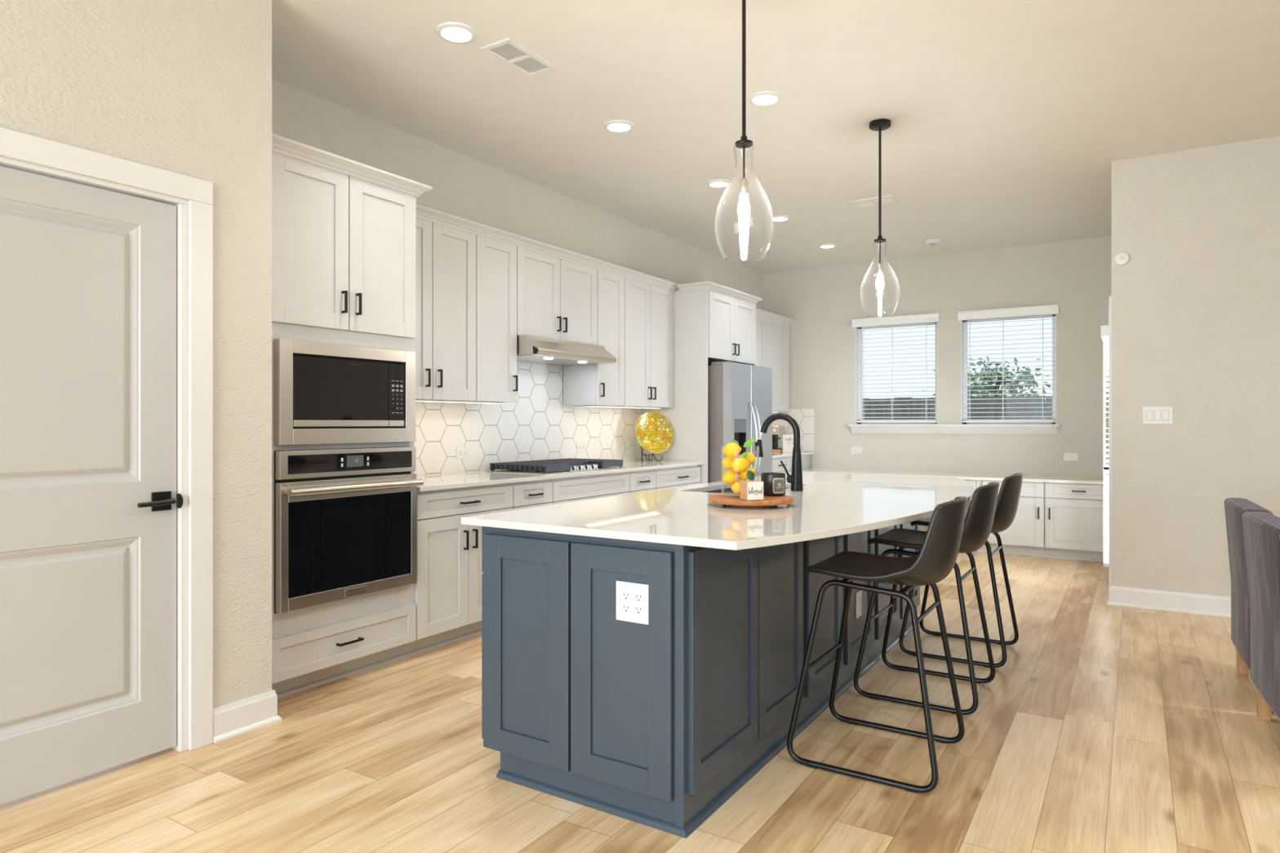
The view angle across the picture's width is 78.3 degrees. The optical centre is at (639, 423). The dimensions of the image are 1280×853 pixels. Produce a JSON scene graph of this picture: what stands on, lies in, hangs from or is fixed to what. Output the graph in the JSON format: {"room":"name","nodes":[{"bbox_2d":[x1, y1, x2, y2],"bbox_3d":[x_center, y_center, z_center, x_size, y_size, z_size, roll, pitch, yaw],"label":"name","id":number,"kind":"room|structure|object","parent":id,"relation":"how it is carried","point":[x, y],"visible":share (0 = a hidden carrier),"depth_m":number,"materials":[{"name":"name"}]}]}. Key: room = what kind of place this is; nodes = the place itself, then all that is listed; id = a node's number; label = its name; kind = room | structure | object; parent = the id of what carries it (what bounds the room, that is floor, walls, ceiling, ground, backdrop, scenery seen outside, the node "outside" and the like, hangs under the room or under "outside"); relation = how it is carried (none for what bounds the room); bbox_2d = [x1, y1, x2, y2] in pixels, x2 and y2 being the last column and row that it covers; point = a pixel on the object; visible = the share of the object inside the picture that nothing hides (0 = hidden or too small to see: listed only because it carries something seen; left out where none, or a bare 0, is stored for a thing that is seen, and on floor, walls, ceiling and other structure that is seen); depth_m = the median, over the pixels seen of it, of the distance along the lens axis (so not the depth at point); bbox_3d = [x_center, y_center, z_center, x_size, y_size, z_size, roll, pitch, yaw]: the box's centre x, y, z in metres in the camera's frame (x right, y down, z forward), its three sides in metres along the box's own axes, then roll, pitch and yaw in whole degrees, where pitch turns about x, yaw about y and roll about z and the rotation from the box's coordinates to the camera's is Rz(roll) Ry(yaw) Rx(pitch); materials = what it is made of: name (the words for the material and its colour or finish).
{"room":"kitchen","nodes":[
{"label":"kitchen","id":0,"kind":"room"},
{"bbox_2d":[0,0,271,751],"bbox_3d":[-3.454,-0.278,0.974,0.760,3.050,5.958,0,0,32],"label":"wall","id":1,"kind":"structure","parent":0,"point":[180,86],"depth_m":3.11,"materials":[{"name":"paint"}]},
{"bbox_2d":[0,166,182,804],"bbox_3d":[-1.971,0.200,2.635,0.096,2.050,0.819,0,0,32],"label":"door","id":2,"kind":"structure","parent":1,"relation":"in","point":[89,500],"depth_m":2.72,"materials":[{"name":"paint"}]},
{"bbox_2d":[0,127,213,751],"bbox_3d":[-2.001,0.154,2.657,0.138,2.186,1.045,0,0,32],"label":"trim","id":3,"kind":"structure","parent":1,"relation":"attached to","point":[14,144],"depth_m":2.99,"materials":[{"name":"paint"}]},
{"bbox_2d":[213,689,281,743],"bbox_3d":[-1.645,1.183,3.221,0.158,0.128,0.284,0,0,32],"label":"baseboard","id":4,"kind":"structure","parent":1,"relation":"attached to","point":[236,718],"depth_m":3.17,"materials":[{"name":"paint"}]},
{"bbox_2d":[271,78,762,405],"bbox_3d":[-0.406,-0.278,6.649,0.150,3.050,7.132,0,0,32],"label":"wall","id":5,"kind":"structure","parent":0,"point":[464,187],"depth_m":5.53,"materials":[{"name":"paint"}]},
{"bbox_2d":[413,217,475,400],"bbox_3d":[-1.338,-0.669,4.664,0.369,1.062,0.719,0,0,32],"label":"upper cabinet","id":6,"kind":"object","parent":5,"relation":"attached to","point":[445,341],"visible":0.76,"depth_m":4.68,"materials":[{"name":"paint"}]},
{"bbox_2d":[415,399,504,404],"bbox_3d":[-1.217,-0.134,4.814,0.080,0.010,1.040,0,0,32],"label":"light","id":7,"kind":"object","parent":6,"relation":"attached to","point":[416,400],"visible":0.61,"depth_m":4.89,"materials":[{"name":"white plastic"}]},
{"bbox_2d":[415,400,502,404],"bbox_3d":[-1.217,-0.131,4.814,0.064,0.002,1.020,0,0,32],"label":"diffuser","id":8,"kind":"object","parent":7,"relation":"attached to","point":[460,402],"depth_m":4.94,"materials":[{"name":"white plastic"}]},
{"bbox_2d":[416,204,679,291],"bbox_3d":[-0.530,-1.202,5.612,0.060,0.058,3.189,0,0,32],"label":"trim","id":9,"kind":"structure","parent":6,"relation":"attached to","point":[423,212],"depth_m":5.29,"materials":[{"name":"paint"}]},
{"bbox_2d":[468,235,517,402],"bbox_3d":[-1.044,-0.669,5.130,0.369,1.062,0.379,0,0,32],"label":"upper cabinet","id":10,"kind":"object","parent":5,"relation":"attached to","point":[496,377],"visible":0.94,"depth_m":5.05,"materials":[{"name":"paint"}]},
{"bbox_2d":[413,361,641,476],"bbox_3d":[-0.841,-0.060,5.810,0.010,0.786,3.191,0,0,32],"label":"backsplash","id":11,"kind":"structure","parent":5,"relation":"attached to","point":[538,426],"depth_m":5.79,"materials":[{"name":"tile"}]},
{"bbox_2d":[456,447,469,459],"bbox_3d":[-1.182,0.199,5.251,0.009,0.078,0.122,0,0,32],"label":"electrical outlet","id":12,"kind":"object","parent":11,"relation":"attached to","point":[461,452],"visible":1,"depth_m":5.25,"materials":[{"name":"white plastic"}]},
{"bbox_2d":[577,442,586,451],"bbox_3d":[-0.473,0.192,6.373,0.009,0.075,0.120,0,0,32],"label":"electrical outlet","id":13,"kind":"object","parent":11,"relation":"attached to","point":[581,446],"visible":1,"depth_m":6.37,"materials":[{"name":"white plastic"}]},
{"bbox_2d":[516,246,597,345],"bbox_3d":[-0.696,-0.893,5.680,0.369,0.614,0.918,0,0,32],"label":"upper cabinet","id":14,"kind":"object","parent":5,"relation":"attached to","point":[557,298],"visible":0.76,"depth_m":5.55,"materials":[{"name":"paint"}]},
{"bbox_2d":[516,334,616,365],"bbox_3d":[-0.636,-0.513,5.642,0.514,0.143,0.918,0,0,32],"label":"range hood","id":15,"kind":"object","parent":14,"relation":"attached to","point":[530,348],"visible":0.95,"depth_m":5.47,"materials":[{"name":"metal"}]},
{"bbox_2d":[563,269,624,405],"bbox_3d":[-0.350,-0.669,6.227,0.369,1.062,0.373,0,0,32],"label":"upper cabinet","id":16,"kind":"object","parent":5,"relation":"attached to","point":[593,384],"visible":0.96,"depth_m":6.13,"materials":[{"name":"paint"}]},
{"bbox_2d":[616,277,673,407],"bbox_3d":[-0.039,-0.669,6.721,0.369,1.062,0.790,0,0,32],"label":"upper cabinet","id":17,"kind":"object","parent":5,"relation":"attached to","point":[648,308],"visible":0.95,"depth_m":6.60,"materials":[{"name":"paint"}]},
{"bbox_2d":[584,405,662,408],"bbox_3d":[-0.119,-0.134,6.551,0.080,0.010,1.050,0,0,32],"label":"light","id":18,"kind":"object","parent":17,"relation":"attached to","point":[584,406],"visible":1,"depth_m":6.51,"materials":[{"name":"white plastic"}]},
{"bbox_2d":[594,406,660,408],"bbox_3d":[-0.119,-0.131,6.551,0.064,0.002,1.030,0,0,32],"label":"diffuser","id":19,"kind":"object","parent":18,"relation":"attached to","point":[594,406],"depth_m":6.57,"materials":[{"name":"plastic"}]},
{"bbox_2d":[755,315,789,411],"bbox_3d":[1.170,-0.665,8.664,0.337,1.049,1.718,0,0,32],"label":"upper cabinet","id":20,"kind":"object","parent":5,"relation":"attached to","point":[772,336],"visible":0.39,"depth_m":8.97,"materials":[{"name":"paint"}]},
{"bbox_2d":[755,307,794,324],"bbox_3d":[1.334,-1.197,8.563,0.060,0.058,1.727,0,0,32],"label":"trim","id":21,"kind":"structure","parent":20,"relation":"attached to","point":[761,313],"depth_m":8.81,"materials":[{"name":"paint"}]},
{"bbox_2d":[0,550,1279,852],"bbox_3d":[1.359,1.297,2.010,8.150,0.100,13.150,0,0,32],"label":"floor","id":22,"kind":"structure","parent":0,"point":[1104,728],"depth_m":2.82,"materials":[{"name":"brown wood"}]},
{"bbox_2d":[271,133,432,693],"bbox_3d":[-1.637,-0.001,3.926,0.672,2.496,0.963,0,0,32],"label":"tall cabinet","id":23,"kind":"object","parent":22,"relation":"on","point":[344,229],"visible":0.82,"depth_m":3.74,"materials":[{"name":"paint"}]},
{"bbox_2d":[274,338,415,445],"bbox_3d":[-1.409,-0.138,3.796,0.082,0.470,0.772,0,0,32],"label":"microwave","id":24,"kind":"object","parent":23,"relation":"in","point":[314,394],"visible":1,"depth_m":3.72,"materials":[{"name":"metal"}]},
{"bbox_2d":[391,380,402,408],"bbox_3d":[-1.236,-0.134,4.003,0.001,0.164,0.072,0,0,32],"label":"print","id":25,"kind":"object","parent":24,"relation":"attached to","point":[397,385],"depth_m":4.00},
{"bbox_2d":[274,446,423,613],"bbox_3d":[-1.593,0.479,3.912,0.667,0.712,0.772,0,0,32],"label":"oven","id":26,"kind":"object","parent":23,"relation":"in","point":[345,518],"visible":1,"depth_m":3.71,"materials":[{"name":"metal"}]},
{"bbox_2d":[275,629,481,698],"bbox_3d":[-0.635,1.237,5.158,0.020,0.020,4.067,0,0,32],"label":"trim","id":27,"kind":"structure","parent":23,"relation":"attached to","point":[291,691],"depth_m":4.00,"materials":[{"name":"paint"}]},
{"bbox_2d":[403,483,513,653],"bbox_3d":[-1.218,0.804,4.611,0.649,0.886,0.759,0,0,32],"label":"base cabinet","id":28,"kind":"object","parent":22,"relation":"on","point":[447,588],"visible":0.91,"depth_m":4.35,"materials":[{"name":"paint"}]},
{"bbox_2d":[416,459,703,491],"bbox_3d":[-0.572,0.346,5.640,0.647,0.026,3.191,0,0,32],"label":"countertop","id":29,"kind":"structure","parent":28,"relation":"on","point":[442,482],"depth_m":5.01,"materials":[{"name":"white stone"}]},
{"bbox_2d":[487,457,625,474],"bbox_3d":[-0.578,0.303,5.629,0.520,0.060,0.930,0,0,32],"label":"gas cooktop","id":30,"kind":"object","parent":29,"relation":"in","point":[569,464],"visible":1,"depth_m":5.39,"materials":[{"name":"metal"}]},
{"bbox_2d":[487,466,625,474],"bbox_3d":[-0.578,0.330,5.629,0.520,0.006,0.930,0,0,32],"label":"tray","id":31,"kind":"object","parent":30,"relation":"on","point":[532,471],"depth_m":5.33,"materials":[{"name":"metal"}]},
{"bbox_2d":[640,446,662,462],"bbox_3d":[0.060,0.231,6.880,0.207,0.202,0.202,0,0,-28],"label":"easel","id":32,"kind":"object","parent":29,"relation":"on","point":[652,455],"visible":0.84,"depth_m":6.85,"materials":[{"name":"metal"}]},
{"bbox_2d":[635,412,673,453],"bbox_3d":[0.123,0.082,6.855,0.375,0.365,0.103,0,0,-29],"label":"decorative plate","id":33,"kind":"object","parent":32,"relation":"on","point":[653,431],"visible":1,"depth_m":6.87,"materials":[{"name":"yellow tile"}]},
{"bbox_2d":[511,479,552,510],"bbox_3d":[-0.913,0.804,5.094,0.649,0.886,0.380,0,0,32],"label":"drawer","id":34,"kind":"object","parent":22,"relation":"on","point":[531,494],"visible":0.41,"depth_m":4.93,"materials":[{"name":"paint"}]},
{"bbox_2d":[551,471,629,504],"bbox_3d":[-0.566,0.804,5.642,0.649,0.886,0.913,0,0,32],"label":"drawer","id":35,"kind":"object","parent":22,"relation":"on","point":[566,490],"visible":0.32,"depth_m":5.45,"materials":[{"name":"paint"}]},
{"bbox_2d":[627,469,656,493],"bbox_3d":[-0.220,0.804,6.190,0.649,0.886,0.378,0,0,32],"label":"base cabinet","id":36,"kind":"object","parent":22,"relation":"on","point":[642,481],"visible":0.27,"depth_m":6.03,"materials":[{"name":"paint"}]},
{"bbox_2d":[653,465,700,490],"bbox_3d":[0.082,0.804,6.668,0.649,0.886,0.750,0,0,32],"label":"base cabinet","id":37,"kind":"object","parent":22,"relation":"on","point":[677,477],"visible":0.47,"depth_m":6.49,"materials":[{"name":"paint"}]},
{"bbox_2d":[481,521,919,838],"bbox_3d":[0.570,0.802,3.879,0.894,0.889,3.032,0,0,32],"label":"kitchen island","id":38,"kind":"object","parent":22,"relation":"on","point":[657,724],"visible":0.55,"depth_m":2.62,"materials":[{"name":"blue wood"}]},
{"bbox_2d":[616,580,648,624],"bbox_3d":[-0.022,0.563,2.465,0.128,0.124,0.009,0,0,32],"label":"electrical outlet","id":39,"kind":"object","parent":38,"relation":"attached to","point":[632,598],"visible":1,"depth_m":2.46,"materials":[{"name":"white plastic"}]},
{"bbox_2d":[622,603,631,613],"bbox_3d":[-0.043,0.583,2.476,0.033,0.028,0.004,0,0,32],"label":"socket","id":40,"kind":"object","parent":39,"relation":"attached to","point":[626,607],"depth_m":2.47,"materials":[{"name":"white plastic"}]},
{"bbox_2d":[622,591,631,600],"bbox_3d":[-0.043,0.543,2.476,0.033,0.028,0.004,0,0,32],"label":"socket","id":41,"kind":"object","parent":39,"relation":"attached to","point":[626,595],"depth_m":2.47,"materials":[{"name":"white plastic"}]},
{"bbox_2d":[634,604,643,614],"bbox_3d":[-0.003,0.583,2.451,0.033,0.028,0.004,0,0,32],"label":"socket","id":42,"kind":"object","parent":39,"relation":"attached to","point":[638,609],"depth_m":2.45,"materials":[{"name":"white plastic"}]},
{"bbox_2d":[634,592,643,602],"bbox_3d":[-0.003,0.543,2.451,0.033,0.028,0.004,0,0,32],"label":"socket","id":43,"kind":"object","parent":39,"relation":"attached to","point":[638,597],"depth_m":2.45,"materials":[{"name":"white plastic"}]},
{"bbox_2d":[461,471,974,550],"bbox_3d":[0.793,0.345,3.740,1.385,0.024,3.150,0,0,32],"label":"island countertop","id":44,"kind":"structure","parent":38,"relation":"on","point":[829,504],"depth_m":2.89,"materials":[{"name":"white stone"}]},
{"bbox_2d":[704,487,787,493],"bbox_3d":[0.555,0.452,4.070,0.424,0.187,0.749,0,0,32],"label":"sink","id":45,"kind":"object","parent":44,"relation":"in","point":[726,490],"visible":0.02,"depth_m":4.27,"materials":[{"name":"metal"}]},
{"bbox_2d":[708,493,793,508],"bbox_3d":[0.450,0.315,3.190,0.344,0.036,0.344,0,0,32],"label":"serving tray","id":46,"kind":"object","parent":44,"relation":"on","point":[767,500],"visible":0.84,"depth_m":3.08,"materials":[{"name":"brown wood"}]},
{"bbox_2d":[721,445,759,497],"bbox_3d":[0.407,0.195,3.190,0.151,0.204,0.151,0,0,32],"label":"glass vase","id":47,"kind":"object","parent":46,"relation":"on","point":[726,493],"visible":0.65,"depth_m":3.19,"materials":[{"name":"glass"}]},
{"bbox_2d":[721,457,734,469],"bbox_3d":[0.364,0.162,3.203,0.055,0.052,0.054,0,0,27],"label":"lemon","id":48,"kind":"object","parent":47,"relation":"in","point":[726,461],"visible":0.64,"depth_m":3.18,"materials":[{"name":"food"}]},
{"bbox_2d":[722,470,737,484],"bbox_3d":[0.365,0.219,3.181,0.059,0.056,0.059,0,0,24],"label":"lemon","id":49,"kind":"object","parent":47,"relation":"in","point":[730,477],"visible":1,"depth_m":3.16,"materials":[{"name":"food"}]},
{"bbox_2d":[722,442,741,457],"bbox_3d":[0.371,0.108,3.170,0.063,0.060,0.064,0,0,-42],"label":"lemon","id":50,"kind":"object","parent":47,"relation":"in","point":[731,450],"visible":1,"depth_m":3.15,"materials":[{"name":"yellow food"}]},
{"bbox_2d":[730,482,740,493],"bbox_3d":[0.394,0.260,3.152,0.050,0.047,0.049,0,0,-20],"label":"lemon","id":51,"kind":"object","parent":47,"relation":"in","point":[735,487],"visible":0.56,"depth_m":3.14,"materials":[{"name":"food"}]},
{"bbox_2d":[730,457,749,471],"bbox_3d":[0.401,0.166,3.150,0.064,0.060,0.063,0,0,38],"label":"lemon","id":52,"kind":"object","parent":47,"relation":"in","point":[740,464],"visible":1,"depth_m":3.13,"materials":[{"name":"yellow food"}]},
{"bbox_2d":[740,451,755,464],"bbox_3d":[0.440,0.143,3.202,0.057,0.054,0.057,0,0,-9],"label":"lemon","id":53,"kind":"object","parent":47,"relation":"in","point":[750,458],"visible":0.71,"depth_m":3.18,"materials":[{"name":"food"}]},
{"bbox_2d":[740,480,763,500],"bbox_3d":[0.436,0.261,3.062,0.069,0.071,0.071,0,0,-16],"label":"block","id":54,"kind":"object","parent":46,"relation":"on","point":[749,490],"visible":1,"depth_m":3.03,"materials":[{"name":"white wood"}]},
{"bbox_2d":[760,472,785,496],"bbox_3d":[0.550,0.252,3.244,0.101,0.090,0.101,0,0,32],"label":"jar candle","id":55,"kind":"object","parent":46,"relation":"on","point":[774,483],"visible":0.97,"depth_m":3.20,"materials":[{"name":"black glass"}]},
{"bbox_2d":[755,413,803,491],"bbox_3d":[0.689,0.140,3.930,0.255,0.385,0.081,0,0,32],"label":"kitchen faucet","id":56,"kind":"object","parent":44,"relation":"on","point":[795,478],"visible":1,"depth_m":3.88,"materials":[{"name":"black metal"}]},
{"bbox_2d":[855,590,861,618],"bbox_3d":[1.072,0.885,3.844,0.009,0.125,0.078,0,0,32],"label":"electrical outlet","id":57,"kind":"object","parent":38,"relation":"attached to","point":[858,595],"visible":0.95,"depth_m":3.83,"materials":[{"name":"white plastic"}]},
{"bbox_2d":[641,281,762,484],"bbox_3d":[0.587,0.015,7.392,0.732,2.463,1.126,0,0,32],"label":"tall cabinet","id":58,"kind":"object","parent":22,"relation":"on","point":[713,322],"visible":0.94,"depth_m":6.93,"materials":[{"name":"paint"}]},
{"bbox_2d":[707,361,772,483],"bbox_3d":[0.714,0.344,7.356,0.910,1.765,0.900,0,0,32],"label":"refrigerator","id":59,"kind":"object","parent":22,"relation":"on","point":[740,395],"visible":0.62,"depth_m":6.91,"materials":[{"name":"metal"}]},
{"bbox_2d":[772,454,809,472],"bbox_3d":[1.291,0.804,8.582,0.649,0.886,1.710,0,0,32],"label":"base cabinet","id":60,"kind":"object","parent":22,"relation":"on","point":[777,467],"visible":0.17,"depth_m":8.51,"materials":[{"name":"paint"}]},
{"bbox_2d":[772,451,813,457],"bbox_3d":[1.293,0.346,8.591,0.647,0.026,1.731,0,0,32],"label":"countertop","id":61,"kind":"structure","parent":60,"relation":"on","point":[775,455],"depth_m":8.67,"materials":[{"name":"white stone"}]},
{"bbox_2d":[772,426,785,452],"bbox_3d":[1.574,0.182,9.171,0.185,0.301,0.212,0,0,32],"label":"coffee maker","id":62,"kind":"object","parent":61,"relation":"on","point":[776,430],"visible":0.56,"depth_m":9.10,"materials":[{"name":"black plastic"}]},
{"bbox_2d":[782,435,793,452],"bbox_3d":[1.732,0.233,9.031,0.180,0.200,0.016,0,0,1],"label":"sign","id":63,"kind":"object","parent":61,"relation":"on","point":[788,440],"visible":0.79,"depth_m":9.03,"materials":[{"name":"white plastic"}]},
{"bbox_2d":[786,496,968,793],"bbox_3d":[0.916,0.756,2.950,0.582,0.981,0.505,0,0,32],"label":"bar stool","id":64,"kind":"object","parent":22,"relation":"on","point":[936,558],"visible":1,"depth_m":2.81,"materials":[{"name":"black leather"}]},
{"bbox_2d":[853,481,999,715],"bbox_3d":[1.353,0.756,3.655,0.582,0.981,0.505,0,0,32],"label":"bar stool","id":65,"kind":"object","parent":22,"relation":"on","point":[979,520],"visible":0.88,"depth_m":3.52,"materials":[{"name":"black leather"}]},
{"bbox_2d":[898,472,1023,667],"bbox_3d":[1.776,0.756,4.301,0.582,0.981,0.505,0,0,32],"label":"bar stool","id":66,"kind":"object","parent":22,"relation":"on","point":[1008,497],"visible":0.61,"depth_m":4.11,"materials":[{"name":"black leather"}]},
{"bbox_2d":[964,480,976,489],"bbox_3d":[2.626,0.897,8.351,1.858,0.700,0.709,0,0,32],"label":"base cabinet","id":67,"kind":"object","parent":22,"relation":"on","point":[973,482],"visible":0.04,"depth_m":7.60,"materials":[{"name":"paint"}]},
{"bbox_2d":[802,467,1108,484],"bbox_3d":[3.118,0.532,8.042,3.025,0.030,0.709,0,0,32],"label":"countertop","id":68,"kind":"structure","parent":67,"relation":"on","point":[964,476],"depth_m":7.78,"materials":[{"name":"stone"}]},
{"bbox_2d":[976,480,1045,554],"bbox_3d":[3.663,0.897,7.696,0.588,0.700,0.709,0,0,32],"label":"base cabinet","id":69,"kind":"object","parent":22,"relation":"on","point":[1026,533],"visible":0.57,"depth_m":7.36,"materials":[{"name":"paint"}]},
{"bbox_2d":[1044,482,1106,559],"bbox_3d":[4.154,0.897,7.385,0.570,0.700,0.709,0,0,32],"label":"base cabinet","id":70,"kind":"object","parent":22,"relation":"on","point":[1074,515],"visible":0.74,"depth_m":7.15,"materials":[{"name":"paint"}]},
{"bbox_2d":[1223,497,1273,675],"bbox_3d":[3.067,0.810,3.533,0.652,0.873,0.664,0,0,30],"label":"dining chair","id":71,"kind":"object","parent":22,"relation":"on","point":[1234,508],"visible":0.5,"depth_m":3.66,"materials":[{"name":"grey fabric"}]},
{"bbox_2d":[1241,511,1279,721],"bbox_3d":[2.708,0.810,2.932,0.652,0.873,0.664,0,0,28],"label":"dining chair","id":72,"kind":"object","parent":22,"relation":"on","point":[1261,530],"visible":1,"depth_m":3.06,"materials":[{"name":"grey fabric"}]},
{"bbox_2d":[271,0,1279,274],"bbox_3d":[1.359,-1.853,2.010,8.150,0.100,13.150,0,0,32],"label":"ceiling","id":73,"kind":"structure","parent":0,"point":[1010,119],"depth_m":4.33,"materials":[{"name":"paint"}]},
{"bbox_2d":[435,22,476,43],"bbox_3d":[-0.846,-1.796,3.622,0.186,0.013,0.186,0,0,32],"label":"recessed light","id":74,"kind":"object","parent":73,"relation":"in","point":[452,32],"visible":1,"depth_m":3.60,"materials":[{"name":"white plastic"}]},
{"bbox_2d":[479,37,557,77],"bbox_3d":[-0.594,-1.798,3.875,0.187,0.010,0.367,0,0,32],"label":"ceiling vent","id":75,"kind":"object","parent":73,"relation":"in","point":[509,52],"visible":1,"depth_m":3.86,"materials":[{"name":"white plastic"}]},
{"bbox_2d":[603,120,634,132],"bbox_3d":[-0.128,-1.796,4.759,0.186,0.013,0.186,0,0,32],"label":"recessed light","id":76,"kind":"object","parent":73,"relation":"in","point":[614,126],"visible":1,"depth_m":4.74,"materials":[{"name":"white plastic"}]},
{"bbox_2d":[706,179,731,187],"bbox_3d":[0.591,-1.796,5.896,0.186,0.013,0.186,0,0,32],"label":"recessed light","id":77,"kind":"object","parent":73,"relation":"in","point":[713,183],"visible":0.98,"depth_m":5.87,"materials":[{"name":"white plastic"}]},
{"bbox_2d":[714,0,773,260],"bbox_3d":[0.407,-1.224,3.078,0.230,1.157,0.230,0,0,-10],"label":"pendant light","id":78,"kind":"object","parent":73,"relation":"hanging from","point":[744,210],"visible":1,"depth_m":3.07,"materials":[{"name":"clear glass"}]},
{"bbox_2d":[739,177,747,194],"bbox_3d":[0.407,-0.928,3.078,0.032,0.060,0.032,0,0,32],"label":"socket","id":79,"kind":"object","parent":78,"relation":"attached to","point":[744,181],"depth_m":3.07,"materials":[{"name":"metal"}]},
{"bbox_2d":[747,90,782,106],"bbox_3d":[0.692,-1.796,4.353,0.186,0.013,0.186,0,0,32],"label":"recessed light","id":80,"kind":"object","parent":73,"relation":"in","point":[764,98],"visible":1,"depth_m":4.33,"materials":[{"name":"white plastic"}]},
{"bbox_2d":[768,215,790,222],"bbox_3d":[1.228,-1.796,6.905,0.186,0.013,0.186,0,0,32],"label":"recessed light","id":81,"kind":"object","parent":73,"relation":"in","point":[776,218],"visible":0.94,"depth_m":6.87,"materials":[{"name":"white plastic"}]},
{"bbox_2d":[848,195,899,208],"bbox_3d":[1.905,-1.798,6.385,0.344,0.010,0.230,0,0,32],"label":"ceiling vent","id":82,"kind":"object","parent":73,"relation":"in","point":[889,199],"visible":0.96,"depth_m":6.37,"materials":[{"name":"white plastic"}]},
{"bbox_2d":[860,118,900,317],"bbox_3d":[1.439,-1.224,4.712,0.230,1.157,0.230,0,0,-16],"label":"pendant light","id":83,"kind":"object","parent":73,"relation":"hanging from","point":[882,124],"visible":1,"depth_m":4.71,"materials":[{"name":"clear glass"}]},
{"bbox_2d":[762,235,1111,531],"bbox_3d":[3.136,-0.278,8.540,3.820,3.050,0.150,0,0,32],"label":"wall","id":84,"kind":"structure","parent":0,"point":[1075,276],"depth_m":8.35,"materials":[{"name":"paint"}]},
{"bbox_2d":[772,408,813,452],"bbox_3d":[1.756,0.083,9.317,0.632,0.501,0.010,0,0,32],"label":"backsplash","id":85,"kind":"structure","parent":84,"relation":"attached to","point":[804,418],"depth_m":9.21,"materials":[{"name":"tile"}]},
{"bbox_2d":[855,322,937,424],"bbox_3d":[2.848,-0.554,8.711,0.890,1.128,0.129,0,0,32],"label":"window","id":86,"kind":"structure","parent":84,"relation":"in","point":[858,357],"depth_m":8.89,"materials":[{"name":"plastic"}]},
{"bbox_2d":[851,313,939,422],"bbox_3d":[2.813,-0.590,8.656,0.934,1.163,0.123,0,0,32],"label":"window blind","id":87,"kind":"object","parent":86,"relation":"attached to","point":[931,317],"visible":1,"depth_m":8.66,"materials":[{"name":"white plastic"}]},
{"bbox_2d":[848,424,1060,434],"bbox_3d":[3.283,0.062,8.365,2.105,0.102,0.160,0,0,32],"label":"trim","id":88,"kind":"structure","parent":84,"relation":"attached to","point":[855,428],"depth_m":8.26,"materials":[{"name":"paint"}]},
{"bbox_2d":[960,314,1056,424],"bbox_3d":[3.800,-0.554,8.109,0.893,1.128,0.129,0,0,32],"label":"window","id":89,"kind":"structure","parent":84,"relation":"in","point":[964,327],"depth_m":8.22,"materials":[{"name":"plastic"}]},
{"bbox_2d":[957,304,1058,422],"bbox_3d":[3.766,-0.590,8.054,0.937,1.163,0.123,0,0,32],"label":"window blind","id":90,"kind":"object","parent":89,"relation":"attached to","point":[1045,309],"visible":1,"depth_m":8.05,"materials":[{"name":"white plastic"}]},
{"bbox_2d":[1063,453,1077,461],"bbox_3d":[4.247,0.332,7.744,0.122,0.075,0.009,0,0,32],"label":"electrical outlet","id":91,"kind":"object","parent":84,"relation":"attached to","point":[1067,456],"visible":1,"depth_m":7.74,"materials":[{"name":"white plastic"}]},
{"bbox_2d":[977,549,1104,561],"bbox_3d":[3.776,1.237,7.337,1.163,0.020,0.020,0,0,32],"label":"trim","id":92,"kind":"structure","parent":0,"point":[978,550],"depth_m":7.32,"materials":[{"name":"paint"}]},
{"bbox_2d":[1111,135,1279,596],"bbox_3d":[5.670,-0.278,5.366,4.145,3.050,2.510,0,0,32],"label":"wall","id":93,"kind":"structure","parent":0,"point":[1196,300],"depth_m":5.17,"materials":[{"name":"paint"}]},
{"bbox_2d":[1101,324,1108,567],"bbox_3d":[3.582,0.170,6.029,0.058,1.775,0.640,0,0,32],"label":"door blind","id":94,"kind":"object","parent":93,"relation":"attached to","point":[1104,329],"visible":0.62,"depth_m":5.90,"materials":[{"name":"white plastic"}]},
{"bbox_2d":[1108,296,1111,588],"bbox_3d":[3.611,0.177,6.005,0.020,2.140,1.130,0,0,32],"label":"trim","id":95,"kind":"structure","parent":93,"relation":"attached to","point":[1109,297],"depth_m":5.53,"materials":[{"name":"paint"}]},
{"bbox_2d":[1113,251,1129,266],"bbox_3d":[3.292,-1.125,5.368,0.094,0.094,0.028,0,0,32],"label":"round sensor","id":96,"kind":"object","parent":93,"relation":"attached to","point":[1122,258],"visible":1,"depth_m":5.36,"materials":[{"name":"white plastic"}]},
{"bbox_2d":[1142,406,1173,424],"bbox_3d":[3.469,-0.052,5.266,0.168,0.117,0.010,0,0,32],"label":"light switch","id":97,"kind":"object","parent":93,"relation":"attached to","point":[1151,415],"visible":1,"depth_m":5.26,"materials":[{"name":"white plastic"}]},
{"bbox_2d":[1106,582,1231,617],"bbox_3d":[4.981,1.183,4.395,4.073,0.128,0.188,0,0,32],"label":"baseboard","id":98,"kind":"structure","parent":93,"relation":"attached to","point":[1169,601],"depth_m":5.22,"materials":[{"name":"paint"}]},
{"label":"outside","id":99,"kind":"structure","parent":0,"visible":0},
{"bbox_3d":[13.140,1.472,20.797,24.000,0.050,30.800,0,0,32],"label":"ground","id":100,"kind":"structure","parent":99,"visible":0},
{"bbox_2d":[862,395,1052,419],"bbox_3d":[6.731,0.510,11.521,17.074,1.873,0.070,0,0,32],"label":"fence","id":101,"kind":"object","parent":100,"relation":"on","point":[1037,400],"visible":0.06,"depth_m":12.37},
{"bbox_2d":[921,355,1051,411],"bbox_3d":[7.633,0.008,16.999,2.966,2.891,2.342,0,0,-35],"label":"tree","id":102,"kind":"object","parent":100,"relation":"on","point":[987,370],"visible":0.27,"depth_m":16.68,"materials":[{"name":"green plant"}]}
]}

